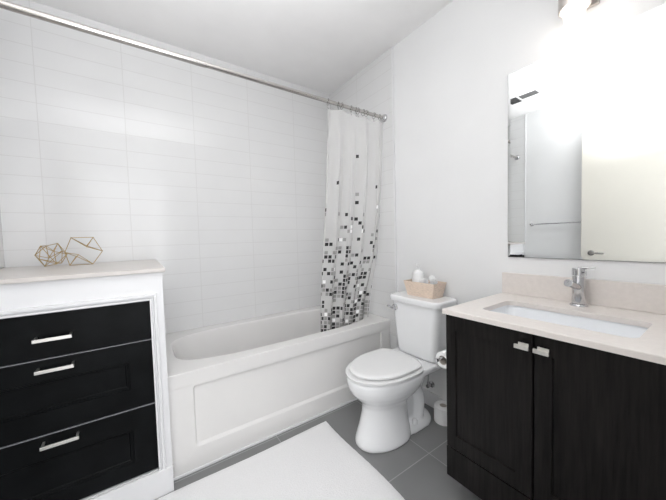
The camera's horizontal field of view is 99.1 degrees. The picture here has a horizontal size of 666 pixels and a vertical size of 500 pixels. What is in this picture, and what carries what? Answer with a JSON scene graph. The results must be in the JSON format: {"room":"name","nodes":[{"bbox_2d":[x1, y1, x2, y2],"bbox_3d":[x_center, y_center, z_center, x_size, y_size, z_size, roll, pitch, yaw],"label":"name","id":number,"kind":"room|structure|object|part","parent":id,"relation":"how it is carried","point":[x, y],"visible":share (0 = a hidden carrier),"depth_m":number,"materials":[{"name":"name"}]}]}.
{"room":"bathroom","nodes":[
{"label":"bathroom","id":0,"kind":"room"},
{"bbox_2d":[0,0,334,333],"bbox_3d":[-0.944,-0.179,2.235,2.470,2.557,0.120,-3,3,-34],"label":"wall","id":1,"kind":"structure","parent":0,"point":[222,180],"depth_m":2.00,"materials":[{"name":"tile"}]},
{"bbox_2d":[30,0,452,94],"bbox_3d":[-0.286,-1.480,1.165,2.470,0.100,2.575,-3,3,-34],"label":"ceiling","id":2,"kind":"structure","parent":0,"point":[318,45],"depth_m":1.85,"materials":[{"name":"paint"}]},
{"bbox_2d":[155,399,481,499],"bbox_3d":[-0.106,1.177,1.125,2.470,0.100,2.955,-3,3,-34],"label":"floor","id":3,"kind":"structure","parent":0,"point":[417,469],"depth_m":1.50,"materials":[{"name":"grey tile"}]},
{"bbox_2d":[0,272,173,499],"bbox_3d":[-1.279,0.626,1.445,0.706,1.037,0.833,-3,3,-34],"label":"base cabinet","id":4,"kind":"object","parent":3,"relation":"on","point":[85,412],"visible":0.98,"depth_m":1.16,"materials":[{"name":"white paint"}]},
{"bbox_3d":[-1.077,0.337,1.093,0.111,0.016,0.035,-3,3,-34],"label":"handle","id":5,"kind":"part","parent":4,"relation":"part of","materials":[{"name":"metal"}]},
{"bbox_3d":[-1.073,0.456,1.098,0.111,0.016,0.035,-3,3,-34],"label":"handle","id":6,"kind":"part","parent":4,"relation":"part of","materials":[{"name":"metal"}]},
{"bbox_3d":[-1.066,0.746,1.111,0.111,0.016,0.035,-3,3,-34],"label":"handle","id":7,"kind":"part","parent":4,"relation":"part of","materials":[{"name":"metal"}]},
{"bbox_3d":[-1.089,0.330,1.116,0.626,0.172,0.020,-3,3,-34],"label":"drawer","id":8,"kind":"part","parent":4,"relation":"part of","materials":[{"name":"black paint"}]},
{"bbox_3d":[-1.083,0.566,1.126,0.626,0.291,0.020,-3,3,-34],"label":"drawer","id":9,"kind":"part","parent":4,"relation":"part of","materials":[{"name":"black paint"}]},
{"bbox_3d":[-1.074,0.870,1.140,0.626,0.308,0.020,-3,3,-34],"label":"drawer","id":10,"kind":"part","parent":4,"relation":"part of","materials":[{"name":"black paint"}]},
{"bbox_2d":[0,259,164,284],"bbox_3d":[-1.293,0.099,1.431,0.717,0.018,0.819,-3,3,-34],"label":"countertop","id":11,"kind":"structure","parent":4,"relation":"on","point":[10,275],"depth_m":1.27,"materials":[{"name":"white stone"}]},
{"bbox_2d":[34,243,66,266],"bbox_3d":[-1.554,0.026,1.566,0.136,0.128,0.122,-3,3,-28],"label":"ornament","id":12,"kind":"object","parent":11,"relation":"on","point":[46,246],"visible":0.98,"depth_m":1.56,"materials":[{"name":"gold metal"}]},
{"bbox_2d":[64,237,102,265],"bbox_3d":[-1.425,0.005,1.625,0.116,0.158,0.122,-1,3,8],"label":"ornament","id":13,"kind":"object","parent":11,"relation":"on","point":[65,252],"visible":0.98,"depth_m":1.61,"materials":[{"name":"gold metal"}]},
{"bbox_2d":[165,303,389,480],"bbox_3d":[-0.381,0.830,2.116,1.513,0.521,0.755,-3,3,-34],"label":"bathtub","id":14,"kind":"object","parent":3,"relation":"on","point":[234,387],"visible":0.82,"depth_m":1.73,"materials":[{"name":"white ceramic"}]},
{"bbox_2d":[165,303,389,391],"bbox_3d":[-0.384,0.765,2.114,1.513,0.391,0.751,-3,3,-34],"label":"basin","id":15,"kind":"object","parent":14,"relation":"in","point":[289,351],"depth_m":1.92,"materials":[{"name":"white ceramic"}]},
{"bbox_2d":[156,421,404,499],"bbox_3d":[-0.374,1.129,1.102,1.347,0.013,0.800,-3,3,-34],"label":"bath mat","id":16,"kind":"object","parent":3,"relation":"on","point":[315,463],"visible":1,"depth_m":1.38,"materials":[{"name":"white fabric"}]},
{"bbox_2d":[346,291,456,452],"bbox_3d":[0.389,0.697,1.712,0.691,0.781,0.398,-3,3,-34],"label":"toilet","id":17,"kind":"object","parent":3,"relation":"on","point":[388,383],"visible":0.99,"depth_m":1.63,"materials":[{"name":"white ceramic"}]},
{"bbox_3d":[0.273,0.688,1.649,0.430,0.019,0.366,-3,3,-34],"label":"seat","id":18,"kind":"part","parent":17,"relation":"part of","materials":[{"name":"plastic"}]},
{"bbox_3d":[0.281,0.664,1.654,0.406,0.022,0.332,-3,3,-34],"label":"lid","id":19,"kind":"part","parent":17,"relation":"part of","materials":[{"name":"plastic"}]},
{"bbox_3d":[0.395,0.379,1.896,0.036,0.041,0.072,-3,3,-34],"label":"flush lever","id":20,"kind":"part","parent":17,"relation":"part of","materials":[{"name":"silver metal"}]},
{"bbox_3d":[0.377,0.887,1.726,0.665,0.402,0.361,-3,3,-34],"label":"bowl","id":21,"kind":"part","parent":17,"relation":"part of","materials":[{"name":"white ceramic"}]},
{"bbox_3d":[0.579,0.504,1.837,0.198,0.345,0.364,-3,3,-34],"label":"tank","id":22,"kind":"part","parent":17,"relation":"part of","materials":[{"name":"white ceramic"}]},
{"bbox_3d":[0.570,0.315,1.827,0.226,0.038,0.398,-3,3,-34],"label":"tank lid","id":23,"kind":"part","parent":17,"relation":"part of","materials":[{"name":"white ceramic"}]},
{"bbox_2d":[404,279,446,298],"bbox_3d":[0.591,0.248,1.832,0.128,0.093,0.240,-3,3,-34],"label":"storage basket","id":24,"kind":"object","parent":17,"relation":"on","point":[431,291],"visible":0.9,"depth_m":1.77,"materials":[{"name":"wicker"}]},
{"bbox_2d":[412,264,423,281],"bbox_3d":[0.558,0.188,1.865,0.076,0.198,0.076,-3,3,-34],"label":"pump bottle","id":25,"kind":"object","parent":24,"relation":"in","point":[417,274],"visible":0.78,"depth_m":1.84,"materials":[{"name":"white plastic"}]},
{"bbox_3d":[0.615,0.253,1.797,0.092,0.070,0.092,-3,3,-34],"label":"folded cloth","id":26,"kind":"object","parent":24,"relation":"in","visible":0},
{"bbox_2d":[419,278,428,282],"bbox_3d":[0.578,0.199,1.805,0.038,0.047,0.066,-2,3,-8],"label":"rolled washcloth","id":27,"kind":"object","parent":26,"relation":"on","point":[425,280],"visible":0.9,"depth_m":1.78,"materials":[{"name":"white fabric"}]},
{"bbox_2d":[429,275,437,283],"bbox_3d":[0.626,0.190,1.774,0.045,0.054,0.076,-1,3,12],"label":"rolled washcloth","id":28,"kind":"object","parent":26,"relation":"on","point":[432,279],"visible":0.96,"depth_m":1.75,"materials":[{"name":"white fabric"}]},
{"bbox_2d":[434,400,446,425],"bbox_3d":[0.694,1.026,1.787,0.110,0.100,0.110,-3,3,-34],"label":"toilet roll","id":29,"kind":"object","parent":3,"relation":"on","point":[440,407],"visible":0.83,"depth_m":1.75,"materials":[{"name":"paper"}]},
{"bbox_2d":[446,314,665,499],"bbox_3d":[0.909,0.684,1.087,0.552,0.834,0.730,-3,3,-34],"label":"vanity cabinet","id":30,"kind":"object","parent":3,"relation":"on","point":[530,416],"visible":0.97,"depth_m":0.93,"materials":[{"name":"brown wood"}]},
{"bbox_2d":[434,356,444,362],"bbox_3d":[0.533,0.490,1.298,0.165,0.040,0.048,-3,3,-34],"label":"paper holder","id":31,"kind":"object","parent":30,"relation":"attached to","point":[436,360],"visible":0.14,"depth_m":1.27,"materials":[{"name":"silver metal"}]},
{"bbox_2d":[436,350,445,368],"bbox_3d":[0.540,0.507,1.321,0.100,0.087,0.074,-3,3,-34],"label":"toilet roll","id":32,"kind":"object","parent":31,"relation":"hanging from","point":[442,363],"visible":0.34,"depth_m":1.30,"materials":[{"name":"paper"}]},
{"bbox_3d":[0.596,0.570,1.112,0.020,0.584,0.328,-3,3,-34],"label":"door","id":33,"kind":"part","parent":30,"relation":"part of","materials":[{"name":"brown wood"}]},
{"bbox_3d":[0.649,0.326,0.973,0.029,0.023,0.044,-3,3,-34],"label":"handle","id":34,"kind":"part","parent":30,"relation":"part of","materials":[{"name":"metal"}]},
{"bbox_3d":[0.682,0.327,0.925,0.029,0.023,0.044,-3,3,-34],"label":"handle","id":35,"kind":"part","parent":30,"relation":"part of","materials":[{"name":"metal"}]},
{"bbox_2d":[442,293,665,364],"bbox_3d":[0.902,0.257,1.068,0.545,0.020,0.738,-3,3,-34],"label":"countertop","id":36,"kind":"structure","parent":30,"relation":"on","point":[650,346],"depth_m":1.00,"materials":[{"name":"beige stone"}]},
{"bbox_2d":[490,305,647,337],"bbox_3d":[0.856,0.339,1.083,0.286,0.142,0.494,-3,3,-34],"label":"sink","id":37,"kind":"object","parent":36,"relation":"in","point":[619,329],"visible":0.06,"depth_m":1.13,"materials":[{"name":"ceramic"}]},
{"bbox_2d":[564,267,595,306],"bbox_3d":[1.021,0.156,1.177,0.136,0.166,0.083,-3,3,-34],"label":"faucet","id":38,"kind":"object","parent":36,"relation":"on","point":[578,282],"visible":1,"depth_m":1.19,"materials":[{"name":"silver metal"}]},
{"bbox_3d":[1.000,0.146,1.179,0.104,0.058,0.031,-3,3,-29],"label":"spout","id":39,"kind":"part","parent":38,"relation":"part of","materials":[{"name":"silver metal"}]},
{"bbox_3d":[1.046,0.089,1.191,0.049,0.036,0.074,-2,3,-12],"label":"lever","id":40,"kind":"part","parent":38,"relation":"part of","materials":[{"name":"silver metal"}]},
{"bbox_3d":[0.803,0.578,0.810,0.020,0.584,0.395,-3,3,-34],"label":"door","id":41,"kind":"part","parent":30,"relation":"part of","materials":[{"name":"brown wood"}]},
{"bbox_2d":[390,0,665,399],"bbox_3d":[0.752,-0.207,1.837,0.120,2.557,2.455,-3,3,-34],"label":"wall","id":42,"kind":"structure","parent":0,"point":[451,72],"depth_m":1.65,"materials":[{"name":"paint"}]},
{"bbox_2d":[330,48,395,335],"bbox_3d":[0.230,-0.421,2.468,0.009,2.157,0.815,-3,3,-34],"label":"wall","id":43,"kind":"structure","parent":42,"relation":"attached to","point":[370,89],"depth_m":2.38,"materials":[{"name":"paint"}]},
{"bbox_2d":[0,0,386,121],"bbox_3d":[-0.516,-0.955,1.545,2.212,0.056,0.056,-3,3,-34],"label":"shower rod","id":44,"kind":"object","parent":43,"relation":"attached to","point":[6,5],"visible":0.98,"depth_m":1.31,"materials":[{"name":"metal"}]},
{"bbox_2d":[391,46,397,347],"bbox_3d":[0.468,-0.213,2.134,0.013,2.557,0.013,-3,3,-34],"label":"trim","id":45,"kind":"structure","parent":42,"relation":"attached to","point":[392,59],"depth_m":2.11,"materials":[{"name":"white paint"}]},
{"bbox_2d":[426,375,434,387],"bbox_3d":[0.643,0.789,1.929,0.050,0.298,0.072,-3,3,-34],"label":"water valve","id":46,"kind":"object","parent":42,"relation":"attached to","point":[429,383],"visible":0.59,"depth_m":1.92,"materials":[{"name":"silver metal"}]},
{"bbox_2d":[422,387,446,407],"bbox_3d":[0.723,1.022,1.865,0.014,0.100,0.772,-3,3,-34],"label":"baseboard","id":47,"kind":"structure","parent":42,"relation":"attached to","point":[430,398],"depth_m":1.93,"materials":[{"name":"white paint"}]},
{"bbox_2d":[558,0,599,31],"bbox_3d":[0.999,-1.023,1.164,0.156,0.248,0.110,-3,3,-34],"label":"wall lamp","id":48,"kind":"object","parent":42,"relation":"attached to","point":[572,12],"visible":1,"depth_m":1.14,"materials":[{"name":"silver metal"}]},
{"bbox_3d":[0.978,-1.004,1.150,0.068,0.213,0.068,-3,3,-34],"label":"lamp shade","id":49,"kind":"part","parent":48,"relation":"part of","materials":[{"name":"white"}]},
{"bbox_3d":[1.037,-1.079,1.188,0.062,0.140,0.110,-3,3,-34],"label":"wall plate","id":50,"kind":"part","parent":48,"relation":"part of","materials":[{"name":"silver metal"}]},
{"bbox_2d":[502,272,665,314],"bbox_3d":[1.117,0.180,1.214,0.020,0.108,0.738,-3,3,-34],"label":"backsplash","id":51,"kind":"structure","parent":42,"relation":"attached to","point":[643,297],"depth_m":1.19,"materials":[{"name":"beige stone"}]},
{"bbox_2d":[508,3,665,262],"bbox_3d":[1.105,-0.423,1.190,0.009,0.935,0.691,-3,3,-34],"label":"wall mirror","id":52,"kind":"object","parent":42,"relation":"attached to","point":[587,119],"visible":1,"depth_m":1.19,"materials":[{"name":"silver glass"}]},
{"bbox_3d":[-1.184,-0.097,0.510,0.120,2.557,2.455,-3,3,-34],"label":"wall","id":53,"kind":"structure","parent":0,"visible":0},
{"bbox_2d":[0,211,4,267],"bbox_3d":[-1.609,-0.646,1.199,0.009,1.497,0.815,-3,3,-34],"label":"trim","id":54,"kind":"structure","parent":53,"relation":"attached to","point":[2,263],"depth_m":1.55,"materials":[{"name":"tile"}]}
]}

